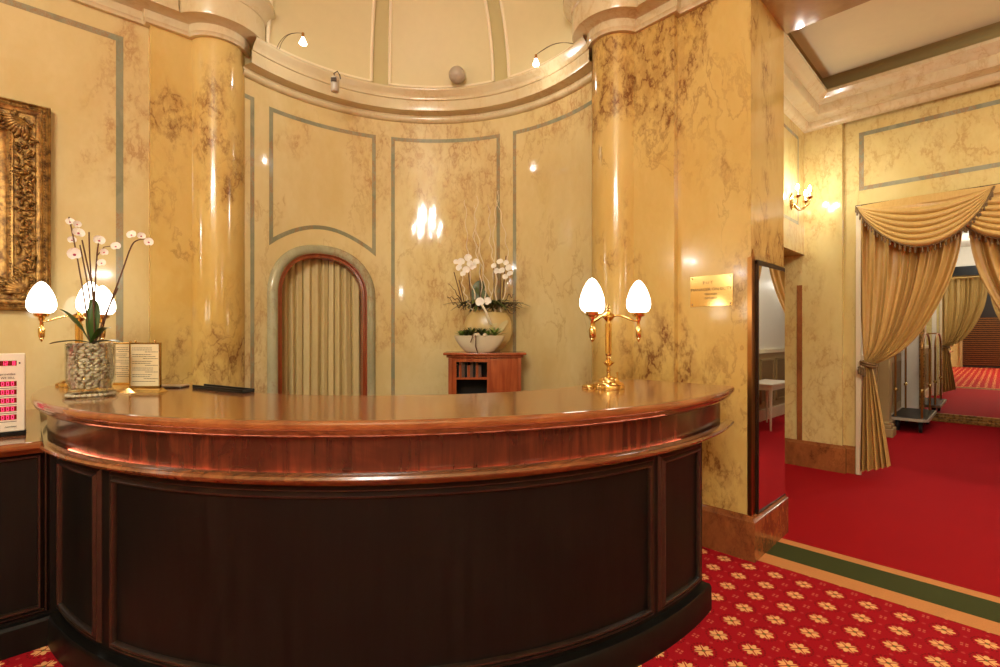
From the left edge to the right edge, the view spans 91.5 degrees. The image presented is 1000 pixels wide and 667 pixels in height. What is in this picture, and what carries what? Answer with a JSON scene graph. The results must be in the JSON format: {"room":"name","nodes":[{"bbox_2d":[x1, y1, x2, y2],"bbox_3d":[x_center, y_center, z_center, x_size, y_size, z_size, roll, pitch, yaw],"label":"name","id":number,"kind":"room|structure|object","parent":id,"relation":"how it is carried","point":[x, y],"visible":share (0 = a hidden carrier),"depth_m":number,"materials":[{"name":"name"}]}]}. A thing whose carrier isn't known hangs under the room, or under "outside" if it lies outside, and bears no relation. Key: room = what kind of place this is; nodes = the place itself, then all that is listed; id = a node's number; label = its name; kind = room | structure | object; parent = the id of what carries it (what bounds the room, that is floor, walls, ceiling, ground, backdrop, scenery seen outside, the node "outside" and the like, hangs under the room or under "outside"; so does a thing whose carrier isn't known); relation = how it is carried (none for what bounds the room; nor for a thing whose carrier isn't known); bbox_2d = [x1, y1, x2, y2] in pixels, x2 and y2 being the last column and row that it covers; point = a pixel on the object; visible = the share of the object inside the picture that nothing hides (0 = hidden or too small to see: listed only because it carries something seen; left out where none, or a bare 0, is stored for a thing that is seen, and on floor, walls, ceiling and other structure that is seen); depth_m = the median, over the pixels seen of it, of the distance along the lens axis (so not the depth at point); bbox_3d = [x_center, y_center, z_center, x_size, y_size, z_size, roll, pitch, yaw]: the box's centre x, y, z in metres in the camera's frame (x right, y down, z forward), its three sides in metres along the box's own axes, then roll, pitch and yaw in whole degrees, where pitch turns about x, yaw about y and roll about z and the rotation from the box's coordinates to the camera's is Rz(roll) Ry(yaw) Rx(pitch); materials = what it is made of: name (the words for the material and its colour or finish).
{"room":"hotel lobby","nodes":[
{"label":"hotel lobby","id":0,"kind":"room"},
{"bbox_2d":[0,0,148,421],"bbox_3d":[-5.587,-1.400,0.916,8.034,5.700,0.300,0,0,-44],"label":"wall","id":1,"kind":"structure","parent":0,"point":[66,69],"depth_m":3.33,"materials":[{"name":"stone"}]},
{"bbox_2d":[0,97,50,310],"bbox_3d":[-3.450,-0.810,2.709,1.400,1.330,0.089,0,0,-44],"label":"picture frame","id":2,"kind":"object","parent":1,"relation":"attached to","point":[25,128],"visible":0.93,"depth_m":3.10,"materials":[{"name":"gold metal"}]},
{"bbox_2d":[0,0,122,342],"bbox_3d":[-3.566,-0.888,2.657,2.404,2.476,0.001,0,0,-44],"label":"trim","id":3,"kind":"structure","parent":1,"relation":"attached to","point":[119,39],"depth_m":3.47,"materials":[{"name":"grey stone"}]},
{"bbox_2d":[71,0,274,56],"bbox_3d":[-5.133,-2.467,1.069,8.900,0.425,0.768,0,0,-44],"label":"trim","id":4,"kind":"structure","parent":1,"relation":"attached to","point":[238,23],"depth_m":3.63,"materials":[{"name":"beige stone"}]},
{"bbox_2d":[149,25,191,383],"bbox_3d":[-2.536,-0.850,3.824,0.396,4.600,0.355,0,0,-44],"label":"wall","id":5,"kind":"structure","parent":0,"point":[170,54],"depth_m":3.65,"materials":[{"name":"stone"}]},
{"bbox_2d":[253,0,572,87],"bbox_3d":[-0.637,-3.092,3.236,3.000,1.500,3.000,0,0,-15],"label":"ceiling","id":6,"kind":"structure","parent":0,"point":[401,43],"depth_m":4.51,"materials":[{"name":"beige paint"}]},
{"bbox_2d":[449,66,464,83],"bbox_3d":[-0.406,-2.442,4.600,0.156,0.156,0.156,0,0,-44],"label":"globe","id":7,"kind":"object","parent":6,"relation":"attached to","point":[456,73],"visible":1,"depth_m":4.55},
{"bbox_2d":[245,49,591,395],"bbox_3d":[-0.627,-0.450,4.342,2.956,3.800,0.988,0,0,1],"label":"wall niche","id":8,"kind":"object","parent":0,"point":[323,177],"visible":0.41,"depth_m":4.60,"materials":[{"name":"stone"}]},
{"bbox_2d":[245,93,253,387],"bbox_3d":[-2.063,-0.399,3.954,0.002,3.098,0.152,0,0,27],"label":"trim","id":9,"kind":"structure","parent":8,"relation":"attached to","point":[247,96],"depth_m":4.00,"materials":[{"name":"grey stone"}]},
{"bbox_2d":[267,245,374,395],"bbox_3d":[-1.635,0.320,4.480,0.974,2.261,0.210,0,0,-39],"label":"molding","id":10,"kind":"structure","parent":8,"relation":"attached to","point":[362,277],"depth_m":4.41,"materials":[{"name":"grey stone"}]},
{"bbox_2d":[282,259,359,395],"bbox_3d":[-1.694,0.310,4.547,0.947,2.240,0.117,0,0,-39],"label":"curtain","id":11,"kind":"object","parent":10,"relation":"hanging from","point":[321,298],"visible":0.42,"depth_m":4.59,"materials":[{"name":"beige fabric"}]},
{"bbox_2d":[269,106,375,255],"bbox_3d":[-1.605,-1.338,4.461,0.961,1.180,0.074,0,0,-38],"label":"trim","id":12,"kind":"structure","parent":8,"relation":"attached to","point":[272,239],"depth_m":4.45,"materials":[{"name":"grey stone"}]},
{"bbox_2d":[243,35,591,123],"bbox_3d":[-0.630,-2.215,4.332,2.904,0.270,1.007,0,0,0],"label":"trim","id":13,"kind":"structure","parent":8,"relation":"attached to","point":[568,72],"depth_m":4.47,"materials":[{"name":"beige stone"}]},
{"bbox_2d":[277,32,306,48],"bbox_3d":[-1.683,-2.326,3.896,0.408,0.138,0.059,0,0,33],"label":"spotlight","id":14,"kind":"object","parent":13,"relation":"on","point":[302,42],"visible":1,"depth_m":3.80,"materials":[{"name":"glass"}]},
{"bbox_2d":[331,71,340,93],"bbox_3d":[-1.414,-2.164,4.184,0.076,0.185,0.097,0,0,0],"label":"sensor","id":15,"kind":"object","parent":13,"relation":"attached to","point":[334,79],"visible":1,"depth_m":4.15,"materials":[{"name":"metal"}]},
{"bbox_2d":[532,42,572,66],"bbox_3d":[0.447,-2.318,4.018,0.362,0.175,0.059,0,0,12],"label":"spotlight","id":16,"kind":"object","parent":13,"relation":"attached to","point":[535,63],"visible":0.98,"depth_m":4.04,"materials":[{"name":"glass"}]},
{"bbox_2d":[391,134,499,394],"bbox_3d":[-0.531,-0.389,4.785,1.070,3.078,0.092,0,0,4],"label":"trim","id":17,"kind":"structure","parent":8,"relation":"attached to","point":[393,139],"depth_m":4.78,"materials":[{"name":"green stone"}]},
{"bbox_2d":[513,100,591,350],"bbox_3d":[0.473,-0.389,4.334,0.075,3.078,0.932,0,0,-44],"label":"trim","id":18,"kind":"structure","parent":8,"relation":"attached to","point":[589,103],"depth_m":4.63,"materials":[{"name":"green stone"}]},
{"bbox_2d":[0,420,999,666],"bbox_3d":[1.851,1.500,0.675,18.400,0.100,10.800,0,0,-44],"label":"floor","id":19,"kind":"structure","parent":0,"point":[934,512],"depth_m":3.01,"materials":[{"name":"red carpet"}]},
{"bbox_2d":[0,409,58,660],"bbox_3d":[-3.255,0.970,2.014,2.115,0.960,1.340,0,0,-44],"label":"counter","id":20,"kind":"object","parent":19,"relation":"on","point":[27,473],"depth_m":2.23,"materials":[{"name":"brown wood"}]},
{"bbox_2d":[0,353,26,436],"bbox_3d":[-2.443,0.292,2.295,0.305,0.395,0.108,0,0,-43],"label":"board","id":21,"kind":"object","parent":20,"relation":"on","point":[12,365],"visible":1,"depth_m":2.33,"materials":[{"name":"white paper"}]},
{"bbox_2d":[0,409,42,452],"bbox_3d":[-3.280,0.507,1.990,2.045,0.035,1.340,0,0,-44],"label":"countertop","id":22,"kind":"structure","parent":20,"relation":"on","point":[33,439],"depth_m":2.27,"materials":[{"name":"brown wood"}]},
{"bbox_2d":[192,37,244,387],"bbox_3d":[-2.225,-0.430,3.854,0.380,3.760,0.285,0,0,-34],"label":"column","id":23,"kind":"structure","parent":19,"relation":"on","point":[218,79],"depth_m":3.73,"materials":[{"name":"stone"}]},
{"bbox_2d":[31,379,733,666],"bbox_3d":[-0.617,0.880,2.440,4.054,1.140,1.449,0,0,-6],"label":"reception desk","id":24,"kind":"object","parent":19,"relation":"on","point":[558,527],"visible":0.91,"depth_m":1.89,"materials":[{"name":"brown wood"}]},
{"bbox_2d":[25,281,115,387],"bbox_3d":[-2.483,0.005,2.910,0.420,0.610,0.385,0,0,0],"label":"table lamp","id":25,"kind":"object","parent":24,"relation":"on","point":[41,301],"visible":0.5,"depth_m":2.78,"materials":[{"name":"white glass"}]},
{"bbox_2d":[33,313,49,341],"bbox_3d":[-2.627,-0.035,2.790,0.070,0.166,0.070,0,0,0],"label":"socket","id":26,"kind":"object","parent":25,"relation":"attached to","point":[41,317],"depth_m":2.78,"materials":[{"name":"gold metal"}]},
{"bbox_2d":[100,315,109,339],"bbox_3d":[-2.478,-0.035,3.036,0.070,0.166,0.070,0,0,0],"label":"socket","id":27,"kind":"object","parent":25,"relation":"attached to","point":[103,335],"depth_m":3.03,"materials":[{"name":"gold metal"}]},
{"bbox_2d":[62,342,118,398],"bbox_3d":[-2.016,0.177,2.400,0.216,0.265,0.216,0,0,-44],"label":"glass vase","id":28,"kind":"object","parent":24,"relation":"on","point":[75,356],"visible":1,"depth_m":2.35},
{"bbox_2d":[50,217,153,348],"bbox_3d":[-1.941,-0.254,2.371,0.427,0.655,0.161,0,0,-1],"label":"orchid","id":29,"kind":"object","parent":28,"relation":"on","point":[94,332],"visible":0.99,"depth_m":2.40,"materials":[{"name":"white plant"}]},
{"bbox_2d":[96,341,131,388],"bbox_3d":[-2.154,0.175,2.758,0.208,0.270,0.083,0,0,0],"label":"stand","id":30,"kind":"object","parent":24,"relation":"on","point":[121,381],"visible":0.49,"depth_m":2.76,"materials":[{"name":"beige paper"}]},
{"bbox_2d":[120,340,167,392],"bbox_3d":[-1.883,0.173,2.578,0.203,0.274,0.083,0,0,0],"label":"stand","id":31,"kind":"object","parent":24,"relation":"on","point":[145,359],"visible":1,"depth_m":2.58,"materials":[{"name":"beige paper"}]},
{"bbox_2d":[162,384,189,387],"bbox_3d":[-1.888,0.303,2.802,0.157,0.013,0.112,0,0,-6],"label":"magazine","id":32,"kind":"object","parent":24,"relation":"on","point":[163,385],"visible":0.79,"depth_m":2.78,"materials":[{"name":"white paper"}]},
{"bbox_2d":[192,384,254,393],"bbox_3d":[-1.518,0.300,2.662,0.485,0.020,0.070,0,0,31],"label":"desk tray","id":33,"kind":"object","parent":24,"relation":"on","point":[242,390],"visible":1,"depth_m":2.62,"materials":[{"name":"black wood"}]},
{"bbox_2d":[31,379,733,430],"bbox_3d":[-0.617,0.329,2.440,4.054,0.038,1.448,0,0,-6],"label":"countertop","id":34,"kind":"structure","parent":24,"relation":"on","point":[186,407],"depth_m":2.07,"materials":[{"name":"brown wood"}]},
{"bbox_2d":[580,278,650,389],"bbox_3d":[0.636,0.005,2.759,0.414,0.610,0.409,0,0,0],"label":"table lamp","id":35,"kind":"object","parent":24,"relation":"on","point":[592,302],"visible":1,"depth_m":2.68,"materials":[{"name":"gold metal"}]},
{"bbox_2d":[585,311,598,341],"bbox_3d":[0.495,-0.035,2.621,0.070,0.166,0.070,0,0,0],"label":"socket","id":36,"kind":"object","parent":35,"relation":"attached to","point":[591,314],"depth_m":2.61,"materials":[{"name":"gold metal"}]},
{"bbox_2d":[632,312,644,341],"bbox_3d":[0.776,-0.035,2.728,0.070,0.166,0.070,0,0,0],"label":"socket","id":37,"kind":"object","parent":35,"relation":"attached to","point":[638,315],"depth_m":2.72,"materials":[{"name":"gold metal"}]},
{"bbox_2d":[443,351,525,393],"bbox_3d":[-0.134,0.807,4.335,0.720,1.285,0.370,0,0,-1],"label":"cabinet","id":38,"kind":"object","parent":19,"relation":"on","point":[500,370],"visible":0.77,"depth_m":4.21,"materials":[{"name":"brown wood"}]},
{"bbox_2d":[457,375,486,379],"bbox_3d":[-0.267,0.391,4.352,0.305,0.018,0.250,0,0,-1],"label":"shelf","id":39,"kind":"object","parent":38,"relation":"attached to","point":[483,377],"depth_m":4.23,"materials":[{"name":"brown wood"}]},
{"bbox_2d":[459,362,461,376],"bbox_3d":[-0.350,0.302,4.336,0.023,0.159,0.120,0,0,-1],"label":"book","id":40,"kind":"object","parent":39,"relation":"on","point":[460,363],"visible":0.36,"depth_m":4.28,"materials":[{"name":"brown paper"}]},
{"bbox_2d":[462,362,464,376],"bbox_3d":[-0.325,0.311,4.336,0.023,0.141,0.120,0,0,-1],"label":"book","id":41,"kind":"object","parent":39,"relation":"on","point":[463,363],"visible":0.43,"depth_m":4.28,"materials":[{"name":"brown paper"}]},
{"bbox_2d":[465,362,467,376],"bbox_3d":[-0.301,0.321,4.337,0.023,0.123,0.120,0,0,-1],"label":"book","id":42,"kind":"object","parent":39,"relation":"on","point":[466,363],"visible":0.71,"depth_m":4.28,"materials":[{"name":"black paper"}]},
{"bbox_2d":[467,364,469,376],"bbox_3d":[-0.276,0.330,4.337,0.023,0.105,0.120,0,0,-1],"label":"book","id":43,"kind":"object","parent":39,"relation":"on","point":[468,365],"visible":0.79,"depth_m":4.28,"materials":[{"name":"brown paper"}]},
{"bbox_2d":[470,362,472,376],"bbox_3d":[-0.252,0.302,4.338,0.023,0.159,0.120,0,0,-1],"label":"book","id":44,"kind":"object","parent":39,"relation":"on","point":[471,363],"visible":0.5,"depth_m":4.28,"materials":[{"name":"paper"}]},
{"bbox_2d":[473,362,475,376],"bbox_3d":[-0.227,0.311,4.338,0.023,0.141,0.120,0,0,-1],"label":"book","id":45,"kind":"object","parent":39,"relation":"on","point":[474,363],"visible":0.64,"depth_m":4.28,"materials":[{"name":"black paper"}]},
{"bbox_2d":[476,362,478,376],"bbox_3d":[-0.203,0.321,4.339,0.023,0.123,0.120,0,0,-1],"label":"book","id":46,"kind":"object","parent":39,"relation":"on","point":[477,363],"visible":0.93,"depth_m":4.28,"materials":[{"name":"brown paper"}]},
{"bbox_2d":[454,327,504,352],"bbox_3d":[-0.163,0.056,4.211,0.472,0.223,0.238,0,0,-3],"label":"bowl","id":47,"kind":"object","parent":38,"relation":"on","point":[480,342],"visible":1,"depth_m":4.17,"materials":[{"name":"beige ceramic"}]},
{"bbox_2d":[464,312,511,351],"bbox_3d":[-0.110,-0.013,4.441,0.444,0.356,0.207,0,0,0],"label":"round vase","id":48,"kind":"object","parent":38,"relation":"on","point":[501,320],"visible":0.56,"depth_m":4.37,"materials":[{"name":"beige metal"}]},
{"bbox_2d":[443,191,527,324],"bbox_3d":[-0.120,-0.688,4.441,0.798,1.234,0.366,0,0,2],"label":"flower arrangement","id":49,"kind":"object","parent":48,"relation":"in","point":[480,299],"visible":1,"depth_m":4.42,"materials":[{"name":"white plant"}]},
{"bbox_2d":[592,32,633,383],"bbox_3d":[0.888,-0.430,3.800,0.380,3.760,0.285,0,0,36],"label":"column","id":50,"kind":"structure","parent":19,"relation":"on","point":[612,54],"depth_m":3.66,"materials":[{"name":"stone"}]},
{"bbox_2d":[678,0,783,514],"bbox_3d":[1.501,-1.400,3.722,0.670,5.700,1.010,0,0,-44],"label":"wall pier","id":51,"kind":"object","parent":19,"relation":"on","point":[731,52],"visible":0.33,"depth_m":3.29,"materials":[{"name":"stone"}]},
{"bbox_2d":[690,273,732,306],"bbox_3d":[1.430,-0.290,3.304,0.012,0.210,0.286,0,0,-44],"label":"brass plaque","id":52,"kind":"object","parent":51,"relation":"attached to","point":[710,290],"visible":1,"depth_m":3.30,"materials":[{"name":"metal"}]},
{"bbox_2d":[702,494,787,562],"bbox_3d":[1.544,1.310,3.601,0.745,0.280,0.845,0,0,-44],"label":"baseboard","id":53,"kind":"object","parent":51,"relation":"attached to","point":[739,535],"visible":0.42,"depth_m":3.21,"materials":[{"name":"brown stone"}]},
{"bbox_2d":[747,249,754,515],"bbox_3d":[1.626,0.310,3.151,0.066,1.720,0.026,0,0,-44],"label":"guard","id":54,"kind":"object","parent":51,"relation":"attached to","point":[750,260],"visible":1,"depth_m":3.13,"materials":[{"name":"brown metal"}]},
{"bbox_2d":[755,259,784,514],"bbox_3d":[1.872,0.348,3.363,0.575,1.656,0.022,0,0,-44],"label":"wall mirror","id":55,"kind":"object","parent":51,"relation":"attached to","point":[769,278],"visible":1,"depth_m":3.33,"materials":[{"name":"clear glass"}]},
{"bbox_2d":[758,538,999,635],"bbox_3d":[4.354,1.500,0.658,0.482,0.101,7.297,0,0,-44],"label":"carpet runner","id":56,"kind":"object","parent":19,"relation":"on","point":[975,609],"visible":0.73,"depth_m":2.81,"materials":[{"name":"green carpet"}]},
{"bbox_2d":[891,333,936,432],"bbox_3d":[6.405,0.718,7.547,1.300,1.464,0.460,0,0,-44],"label":"luggage cart","id":57,"kind":"object","parent":19,"relation":"on","point":[905,414],"visible":0.83,"depth_m":7.28,"materials":[{"name":"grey metal"}]},
{"bbox_2d":[634,15,677,381],"bbox_3d":[1.129,-0.430,3.592,0.065,3.760,0.360,0,0,-44],"label":"wall","id":58,"kind":"structure","parent":0,"point":[655,46],"depth_m":3.54,"materials":[{"name":"stone"}]},
{"bbox_2d":[563,0,712,57],"bbox_3d":[1.131,-2.467,3.553,0.744,0.425,1.540,0,0,-44],"label":"trim","id":59,"kind":"structure","parent":58,"relation":"attached to","point":[593,19],"depth_m":3.60,"materials":[{"name":"beige stone"}]},
{"bbox_2d":[784,114,803,256],"bbox_3d":[2.462,-0.850,4.720,2.100,4.600,0.330,0,0,-44],"label":"wall","id":60,"kind":"structure","parent":0,"point":[793,233],"depth_m":5.05,"materials":[{"name":"yellow stone"}]},
{"bbox_2d":[784,124,798,224],"bbox_3d":[2.635,-1.620,4.656,1.496,0.936,0.001,0,0,-44],"label":"trim","id":61,"kind":"structure","parent":60,"relation":"attached to","point":[785,126],"depth_m":5.10,"materials":[{"name":"green stone"}]},
{"bbox_2d":[790,184,813,210],"bbox_3d":[3.042,-1.369,4.912,0.318,0.222,0.194,0,0,-17],"label":"wall sconce","id":62,"kind":"object","parent":60,"relation":"attached to","point":[792,205],"visible":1,"depth_m":4.90,"materials":[{"name":"gold metal"}]},
{"bbox_2d":[784,124,842,445],"bbox_3d":[2.978,-0.850,5.986,0.400,4.600,2.125,0,0,-44],"label":"wall","id":63,"kind":"structure","parent":0,"point":[819,271],"depth_m":5.22,"materials":[{"name":"yellow stone"}]},
{"bbox_2d":[797,285,801,439],"bbox_3d":[3.296,0.320,5.359,0.012,1.700,0.050,0,0,-44],"label":"guard","id":64,"kind":"object","parent":63,"relation":"attached to","point":[799,287],"visible":1,"depth_m":5.36,"materials":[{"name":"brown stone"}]},
{"bbox_2d":[785,438,854,473],"bbox_3d":[2.980,1.310,5.706,0.085,0.280,1.932,0,0,-44],"label":"baseboard","id":65,"kind":"structure","parent":63,"relation":"attached to","point":[817,455],"depth_m":5.19,"materials":[{"name":"brown stone"}]},
{"bbox_2d":[761,0,869,33],"bbox_3d":[4.416,-3.240,0.741,0.718,2.020,7.330,0,0,-44],"label":"beam","id":66,"kind":"structure","parent":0,"point":[791,15],"depth_m":3.35,"materials":[{"name":"paint"}]},
{"bbox_2d":[862,345,902,424],"bbox_3d":[5.381,-0.250,7.059,4.750,3.400,0.260,0,0,-44],"label":"wall","id":67,"kind":"structure","parent":0,"point":[876,370],"depth_m":7.80,"materials":[{"name":"white paint"}]},
{"bbox_2d":[878,358,895,437],"bbox_3d":[5.492,0.000,6.909,0.300,2.900,0.170,0,0,-44],"label":"pilaster","id":68,"kind":"object","parent":67,"relation":"attached to","point":[885,367],"visible":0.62,"depth_m":6.84,"materials":[{"name":"paint"}]},
{"bbox_2d":[790,0,999,77],"bbox_3d":[5.255,-2.790,1.673,1.885,0.320,7.505,0,0,-44],"label":"ceiling","id":69,"kind":"structure","parent":0,"point":[871,31],"depth_m":4.20,"materials":[{"name":"paint"}]},
{"bbox_2d":[787,21,999,88],"bbox_3d":[5.276,-2.550,1.828,2.030,0.160,7.700,0,0,-44],"label":"cove","id":70,"kind":"object","parent":69,"relation":"attached to","point":[991,31],"visible":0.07,"depth_m":4.57,"materials":[{"name":"paint"}]},
{"bbox_2d":[901,335,918,408],"bbox_3d":[7.696,-0.250,7.793,0.200,3.400,2.020,0,0,-44],"label":"wall","id":71,"kind":"structure","parent":0,"point":[913,348],"depth_m":8.33,"materials":[{"name":"white paint"}]},
{"bbox_2d":[919,229,999,426],"bbox_3d":[7.592,-0.150,7.693,0.090,3.200,1.520,0,0,-44],"label":"mirror","id":72,"kind":"object","parent":71,"relation":"attached to","point":[963,330],"visible":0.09,"depth_m":7.83,"materials":[{"name":"clear glass"}]},
{"bbox_2d":[843,83,999,473],"bbox_3d":[6.258,-0.850,2.553,0.250,4.600,7.380,0,0,-44],"label":"wall","id":73,"kind":"structure","parent":0,"point":[971,138],"depth_m":4.76,"materials":[{"name":"yellow stone"}]},
{"bbox_2d":[856,206,861,474],"bbox_3d":[3.697,0.070,5.018,0.050,2.760,0.042,0,0,-44],"label":"trim","id":74,"kind":"structure","parent":73,"relation":"attached to","point":[858,222],"depth_m":5.00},
{"bbox_2d":[857,218,962,471],"bbox_3d":[3.920,0.068,4.686,0.169,2.675,0.789,0,0,-43],"label":"curtain","id":75,"kind":"object","parent":73,"relation":"hanging from","point":[901,290],"visible":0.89,"depth_m":4.80,"materials":[{"name":"gold fabric"}]},
{"bbox_2d":[861,218,962,363],"bbox_3d":[3.935,-0.477,4.699,0.126,1.585,0.788,0,0,-44],"label":"drape","id":76,"kind":"object","parent":75,"relation":"attached to","point":[901,290],"depth_m":4.77,"materials":[{"name":"gold fabric"}]},
{"bbox_2d":[855,186,994,252],"bbox_3d":[3.915,-1.025,4.550,0.116,0.552,1.002,0,0,-44],"label":"swag","id":77,"kind":"object","parent":73,"relation":"hanging from","point":[926,220],"visible":1,"depth_m":4.51,"materials":[{"name":"gold fabric"}]},
{"bbox_2d":[855,183,999,206],"bbox_3d":[4.256,-1.313,4.444,0.022,0.017,1.660,0,0,-44],"label":"trim","id":78,"kind":"structure","parent":73,"relation":"attached to","point":[998,183],"depth_m":4.44,"materials":[{"name":"metal"}]},
{"bbox_2d":[859,99,999,190],"bbox_3d":[4.555,-1.768,4.134,0.001,0.597,2.462,0,0,-44],"label":"trim","id":79,"kind":"structure","parent":73,"relation":"attached to","point":[995,102],"depth_m":4.68,"materials":[{"name":"green stone"}]},
{"bbox_2d":[968,229,999,310],"bbox_3d":[4.484,0.068,4.102,0.793,2.675,0.169,0,0,45],"label":"curtain","id":80,"kind":"object","parent":73,"relation":"hanging from","point":[986,255],"visible":0.56,"depth_m":4.31,"materials":[{"name":"beige fabric"}]},
{"bbox_2d":[965,184,999,244],"bbox_3d":[4.376,-1.025,4.124,0.116,0.552,1.002,0,0,-44],"label":"swag","id":81,"kind":"object","parent":80,"relation":"attached to","point":[987,224],"visible":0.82,"depth_m":4.23,"materials":[{"name":"gold fabric"}]},
{"bbox_3d":[3.979,-1.400,-4.985,14.200,5.700,0.300,0,0,-44],"label":"wall","id":82,"kind":"structure","parent":0,"visible":0},
{"bbox_2d":[784,32,999,132],"bbox_3d":[5.276,-2.340,1.842,2.050,0.300,7.720,0,0,-44],"label":"trim","id":83,"kind":"structure","parent":82,"relation":"attached to","point":[808,103],"depth_m":4.59,"materials":[{"name":"beige stone"}]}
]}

